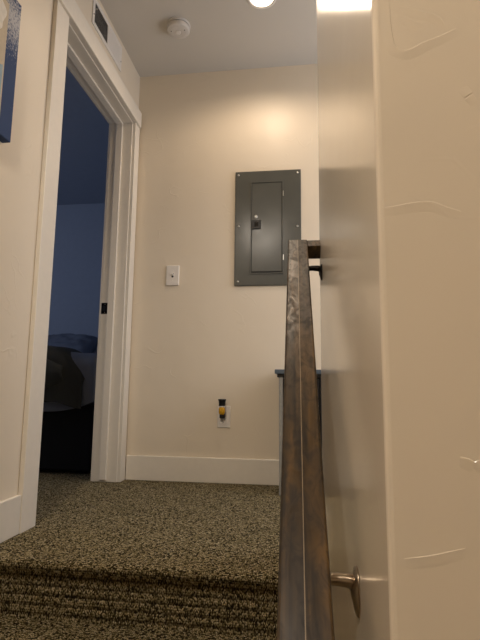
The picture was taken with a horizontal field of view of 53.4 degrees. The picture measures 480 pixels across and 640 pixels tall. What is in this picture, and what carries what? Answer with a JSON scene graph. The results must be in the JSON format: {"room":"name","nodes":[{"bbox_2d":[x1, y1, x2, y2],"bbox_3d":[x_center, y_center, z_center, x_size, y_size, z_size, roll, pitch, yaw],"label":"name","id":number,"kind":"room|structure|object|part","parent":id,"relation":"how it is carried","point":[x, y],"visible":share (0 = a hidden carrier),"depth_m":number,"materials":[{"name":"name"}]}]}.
{"room":"staircase","nodes":[
{"label":"staircase","id":0,"kind":"room"},
{"bbox_2d":[0,0,139,500],"bbox_3d":[-1.060,0.406,0.113,0.132,4.640,5.258,0,-8,7],"label":"wall","id":1,"kind":"structure","parent":0,"point":[21,158],"depth_m":1.72,"materials":[{"name":"beige paint"}]},
{"bbox_2d":[0,495,20,542],"bbox_3d":[-0.792,0.667,1.574,0.016,0.132,0.214,0,-8,7],"label":"baseboard","id":2,"kind":"structure","parent":1,"relation":"attached to","point":[10,508],"depth_m":1.62,"materials":[{"name":"white wood"}]},
{"bbox_2d":[0,0,21,142],"bbox_3d":[-0.831,-0.899,1.305,0.031,0.512,0.698,0,-8,7],"label":"picture","id":3,"kind":"object","parent":1,"relation":"attached to","point":[10,10],"visible":1,"depth_m":1.60},
{"bbox_2d":[18,0,141,533],"bbox_3d":[-0.771,-0.262,2.312,0.180,2.178,1.043,0,-8,7],"label":"door frame","id":4,"kind":"structure","parent":1,"relation":"in","point":[74,44],"depth_m":2.59,"materials":[{"name":"white wood"}]},
{"bbox_3d":[-0.760,-0.276,1.862,0.019,2.082,0.098,0,-8,7],"label":"casing","id":5,"kind":"part","parent":4,"relation":"part of","materials":[{"name":"white wood"}]},
{"bbox_3d":[-0.837,-1.284,2.487,0.018,0.086,0.830,0,-8,7],"label":"casing","id":6,"kind":"part","parent":4,"relation":"part of","materials":[{"name":"white wood"}]},
{"bbox_3d":[-0.686,-1.295,2.437,0.030,0.096,1.024,0,-8,7],"label":"head casing","id":7,"kind":"part","parent":4,"relation":"part of","materials":[{"name":"white wood"}]},
{"bbox_3d":[-0.789,-0.190,2.792,0.018,2.168,0.085,0,-8,7],"label":"casing","id":8,"kind":"part","parent":4,"relation":"part of","materials":[{"name":"white wood"}]},
{"bbox_3d":[-0.773,-0.066,2.724,0.038,0.064,0.003,0,-8,7],"label":"strike plate","id":9,"kind":"part","parent":4,"relation":"part of","materials":[{"name":"brown metal"}]},
{"bbox_3d":[-0.641,-0.150,2.759,0.019,2.082,0.070,0,-8,7],"label":"casing","id":10,"kind":"part","parent":4,"relation":"part of","materials":[{"name":"white wood"}]},
{"bbox_2d":[92,0,121,71],"bbox_3d":[-0.686,-1.488,2.501,0.016,0.150,0.370,0,-8,7],"label":"air vent","id":11,"kind":"object","parent":1,"relation":"in","point":[100,22],"visible":1,"depth_m":2.49,"materials":[{"name":"white plastic"}]},
{"bbox_2d":[48,203,104,352],"bbox_3d":[-2.226,0.025,5.068,3.467,2.540,0.100,0,-8,7],"label":"wall","id":12,"kind":"structure","parent":0,"point":[79,228],"depth_m":5.03,"materials":[{"name":"blue paint"}]},
{"bbox_2d":[0,469,280,639],"bbox_3d":[-1.520,1.607,1.013,5.900,1.900,7.240,0,-8,7],"label":"floor","id":13,"kind":"structure","parent":0,"point":[130,559],"depth_m":1.44,"materials":[{"name":"carpet"}]},
{"bbox_2d":[39,401,94,472],"bbox_3d":[-1.600,0.695,3.852,1.715,0.690,1.860,0,-8,7],"label":"bed","id":14,"kind":"object","parent":13,"relation":"on","point":[66,435],"visible":0.11,"depth_m":2.83,"materials":[{"name":"black fabric"}]},
{"bbox_2d":[43,352,96,411],"bbox_3d":[-1.609,0.469,3.660,1.712,0.365,1.501,0,-8,7],"label":"duvet","id":15,"kind":"object","parent":14,"relation":"on","point":[86,362],"visible":0.12,"depth_m":2.83,"materials":[{"name":"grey fabric"}]},
{"bbox_2d":[44,345,84,408],"bbox_3d":[-1.708,0.347,3.020,1.608,0.388,0.377,0,-8,7],"label":"blanket","id":16,"kind":"object","parent":15,"relation":"on","point":[64,380],"visible":0.35,"depth_m":2.80,"materials":[{"name":"black fabric"}]},
{"bbox_2d":[47,333,97,352],"bbox_3d":[-1.714,0.271,4.600,0.660,0.308,0.380,0,-8,5],"label":"pillow","id":17,"kind":"object","parent":14,"relation":"on","point":[84,343],"visible":0.38,"depth_m":4.55,"materials":[{"name":"blue fabric"}]},
{"bbox_2d":[275,369,321,495],"bbox_3d":[0.306,0.561,2.434,0.245,0.606,0.265,0,-8,7],"label":"base cabinet","id":18,"kind":"object","parent":13,"relation":"on","point":[280,372],"visible":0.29,"depth_m":2.35,"materials":[{"name":"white wood"}]},
{"bbox_3d":[0.311,0.292,2.482,0.223,0.017,0.244,0,-8,7],"label":"moulding","id":19,"kind":"part","parent":18,"relation":"part of","materials":[{"name":"black wood"}]},
{"bbox_3d":[0.300,0.555,2.335,0.176,0.530,0.019,0,-8,7],"label":"cabinet door","id":20,"kind":"part","parent":18,"relation":"part of","materials":[{"name":"black wood"}]},
{"bbox_3d":[0.409,0.580,2.425,0.012,0.567,0.228,0,-8,7],"label":"panel","id":21,"kind":"part","parent":18,"relation":"part of","materials":[{"name":"black plastic"}]},
{"bbox_2d":[57,0,316,204],"bbox_3d":[-1.473,-1.791,1.476,6.120,0.080,7.460,0,-8,7],"label":"ceiling","id":22,"kind":"structure","parent":0,"point":[224,35],"depth_m":2.74,"materials":[{"name":"beige paint"}]},
{"bbox_2d":[167,17,189,38],"bbox_3d":[-0.331,-1.563,2.568,0.126,0.045,0.126,0,-8,7],"label":"smoke detector","id":23,"kind":"object","parent":22,"relation":"attached to","point":[177,27],"visible":1,"depth_m":2.54,"materials":[{"name":"plastic"}]},
{"bbox_2d":[247,0,275,8],"bbox_3d":[0.109,-1.604,2.377,0.152,0.006,0.152,0,-8,7],"label":"recessed light","id":24,"kind":"object","parent":22,"relation":"in","point":[258,4],"visible":1,"depth_m":2.41,"materials":[{"name":"white plastic"}]},
{"bbox_2d":[251,0,272,6],"bbox_3d":[0.109,-1.606,2.377,0.119,0.003,0.119,5,-9,-26],"label":"diffuser","id":25,"kind":"object","parent":24,"relation":"attached to","point":[254,3],"depth_m":2.41,"materials":[{"name":"beige plastic"}]},
{"bbox_2d":[125,64,320,474],"bbox_3d":[0.443,-0.269,2.748,2.433,2.540,0.120,0,-8,7],"label":"wall","id":26,"kind":"structure","parent":0,"point":[199,341],"depth_m":2.78,"materials":[{"name":"beige paint"}]},
{"bbox_2d":[166,265,178,285],"bbox_3d":[-0.394,-0.261,2.785,0.076,0.119,0.022,0,-8,7],"label":"light switch","id":27,"kind":"object","parent":26,"relation":"attached to","point":[172,273],"visible":1,"depth_m":2.79,"materials":[{"name":"white plastic"}]},
{"bbox_2d":[125,455,278,484],"bbox_3d":[0.496,0.814,2.519,2.283,0.132,0.016,0,-8,7],"label":"baseboard","id":28,"kind":"structure","parent":26,"relation":"attached to","point":[138,467],"depth_m":2.60,"materials":[{"name":"white wood"}]},
{"bbox_2d":[217,406,230,427],"bbox_3d":[-0.089,0.534,2.638,0.073,0.118,0.011,0,-8,7],"label":"power outlet","id":29,"kind":"object","parent":26,"relation":"attached to","point":[221,423],"visible":0.76,"depth_m":2.63,"materials":[{"name":"white plastic"}]},
{"bbox_2d":[218,399,225,418],"bbox_3d":[-0.097,0.486,2.613,0.045,0.105,0.057,0,-8,7],"label":"plug","id":30,"kind":"object","parent":29,"relation":"attached to","point":[222,402],"visible":1,"depth_m":2.59,"materials":[{"name":"black plastic"}]},
{"bbox_2d":[219,407,224,414],"bbox_3d":[-0.099,0.494,2.602,0.035,0.043,0.035,0,-8,7],"label":"oil bottle","id":31,"kind":"object","parent":30,"relation":"on","point":[221,409],"depth_m":2.59,"materials":[{"name":"orange"}]},
{"bbox_2d":[234,169,300,285],"bbox_3d":[0.159,-0.536,2.748,0.382,0.685,0.032,0,-8,7],"label":"electrical panel","id":32,"kind":"object","parent":26,"relation":"attached to","point":[267,203],"visible":0.99,"depth_m":2.75,"materials":[{"name":"grey metal"}]},
{"bbox_3d":[0.153,-0.537,2.746,0.170,0.526,0.006,0,-8,7],"label":"panel door","id":33,"kind":"part","parent":32,"relation":"part of","materials":[{"name":"grey metal"}]},
{"bbox_2d":[317,0,479,639],"bbox_3d":[0.824,0.539,0.914,1.250,4.640,1.162,0,-8,7],"label":"wall","id":34,"kind":"structure","parent":0,"point":[399,80],"depth_m":0.50,"materials":[{"name":"beige paint"}]},
{"bbox_2d":[276,240,360,639],"bbox_3d":[0.158,0.076,1.084,0.111,0.863,1.102,0,-8,7],"label":"handrail","id":35,"kind":"object","parent":34,"relation":"attached to","point":[305,579],"visible":0.98,"depth_m":0.72,"materials":[{"name":"brown wood"}]},
{"bbox_3d":[0.223,-0.163,1.536,0.084,0.025,0.022,0,-8,7],"label":"arm","id":36,"kind":"part","parent":35,"relation":"part of","materials":[{"name":"brown metal"}]},
{"bbox_3d":[0.258,-0.153,1.530,0.010,0.054,0.043,0,-8,7],"label":"wall plate","id":37,"kind":"part","parent":35,"relation":"part of","materials":[{"name":"brown metal"}]},
{"bbox_3d":[0.126,0.356,0.681,0.085,0.054,0.022,0,-8,7],"label":"arm","id":38,"kind":"part","parent":35,"relation":"part of","materials":[{"name":"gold metal"}]},
{"bbox_3d":[0.161,0.382,0.673,0.010,0.066,0.053,0,-8,7],"label":"wall plate","id":39,"kind":"part","parent":35,"relation":"part of","materials":[{"name":"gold metal"}]}
]}

